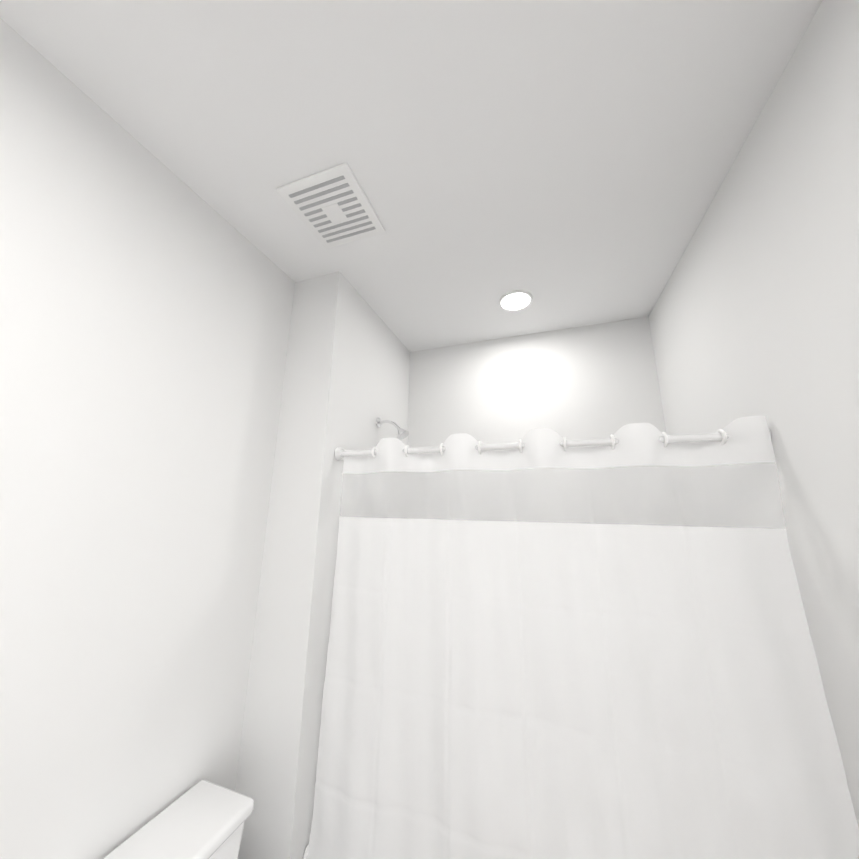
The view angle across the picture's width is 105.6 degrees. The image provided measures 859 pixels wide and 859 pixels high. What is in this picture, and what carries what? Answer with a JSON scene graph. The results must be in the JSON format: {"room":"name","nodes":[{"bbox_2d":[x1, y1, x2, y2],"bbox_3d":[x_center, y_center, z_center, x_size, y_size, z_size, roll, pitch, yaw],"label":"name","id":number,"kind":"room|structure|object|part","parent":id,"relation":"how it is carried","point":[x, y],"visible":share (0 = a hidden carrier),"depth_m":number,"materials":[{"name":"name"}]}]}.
{"room":"bathroom","nodes":[
{"label":"bathroom","id":0,"kind":"room"},
{"bbox_2d":[0,18,294,858],"bbox_3d":[-1.123,0.346,0.336,0.120,2.740,2.259,-4,-14,19],"label":"wall","id":1,"kind":"structure","parent":0,"point":[146,300],"depth_m":0.92,"materials":[{"name":"white paint"}]},
{"bbox_2d":[235,271,409,858],"bbox_3d":[-0.467,0.690,1.804,0.382,2.740,1.020,-4,-14,19],"label":"wall","id":2,"kind":"structure","parent":0,"point":[346,378],"depth_m":1.37,"materials":[{"name":"white paint"}]},
{"bbox_2d":[376,417,408,439],"bbox_3d":[-0.204,-0.008,1.820,0.190,0.136,0.072,-4,-14,19],"label":"shower head","id":3,"kind":"object","parent":2,"relation":"attached to","point":[402,434],"visible":1,"depth_m":1.80},
{"bbox_2d":[0,0,821,351],"bbox_3d":[-0.042,-0.978,0.818,2.020,0.080,3.279,-4,-14,19],"label":"ceiling","id":4,"kind":"structure","parent":0,"point":[566,164],"depth_m":0.96,"materials":[{"name":"white paint"}]},
{"bbox_2d":[276,162,384,248],"bbox_3d":[-0.363,-0.833,1.250,0.290,0.016,0.290,-4,-14,19],"label":"ceiling vent","id":5,"kind":"object","parent":4,"relation":"in","point":[331,207],"visible":1,"depth_m":1.22,"materials":[{"name":"white plastic"}]},
{"bbox_2d":[499,290,532,310],"bbox_3d":[0.472,-0.704,1.788,0.180,0.016,0.180,-4,-14,19],"label":"recessed light","id":6,"kind":"object","parent":4,"relation":"in","point":[516,300],"visible":1,"depth_m":1.78,"materials":[{"name":"white plastic"}]},
{"bbox_2d":[405,317,679,525],"bbox_3d":[0.634,0.725,1.897,1.638,2.740,0.120,-4,-14,19],"label":"wall","id":7,"kind":"structure","parent":0,"point":[597,381],"depth_m":2.01,"materials":[{"name":"white paint"}]},
{"bbox_2d":[648,0,858,827],"bbox_3d":[0.820,0.325,0.145,0.120,2.740,3.159,-4,-14,19],"label":"wall","id":8,"kind":"structure","parent":0,"point":[755,311],"depth_m":0.85,"materials":[{"name":"white paint"}]},
{"bbox_2d":[307,416,858,858],"bbox_3d":[0.286,0.931,1.012,1.514,1.898,0.118,-4,-14,19],"label":"shower curtain","id":9,"kind":"object","parent":8,"relation":"attached to","point":[507,689],"visible":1,"depth_m":1.00,"materials":[{"name":"white fabric"}]},
{"bbox_3d":[0.304,0.064,1.234,1.514,0.060,0.060,-4,-14,19],"label":"rod","id":10,"kind":"part","parent":9,"relation":"part of","materials":[{"name":"white metal"}]},
{"bbox_3d":[-0.075,1.761,0.190,2.020,0.060,3.279,-4,-14,19],"label":"floor","id":11,"kind":"structure","parent":0,"visible":0},
{"bbox_2d":[103,780,253,858],"bbox_3d":[-0.471,1.442,0.662,0.750,0.761,0.455,-4,-14,19],"label":"toilet","id":12,"kind":"object","parent":11,"relation":"on","point":[203,819],"visible":0.98,"depth_m":0.92,"materials":[{"name":"white ceramic"}]},
{"bbox_2d":[303,844,308,858],"bbox_3d":[0.407,1.730,1.216,1.512,0.469,0.842,-4,-14,19],"label":"bathtub","id":13,"kind":"object","parent":11,"relation":"on","point":[305,854],"visible":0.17,"depth_m":1.12,"materials":[{"name":"white ceramic"}]}
]}

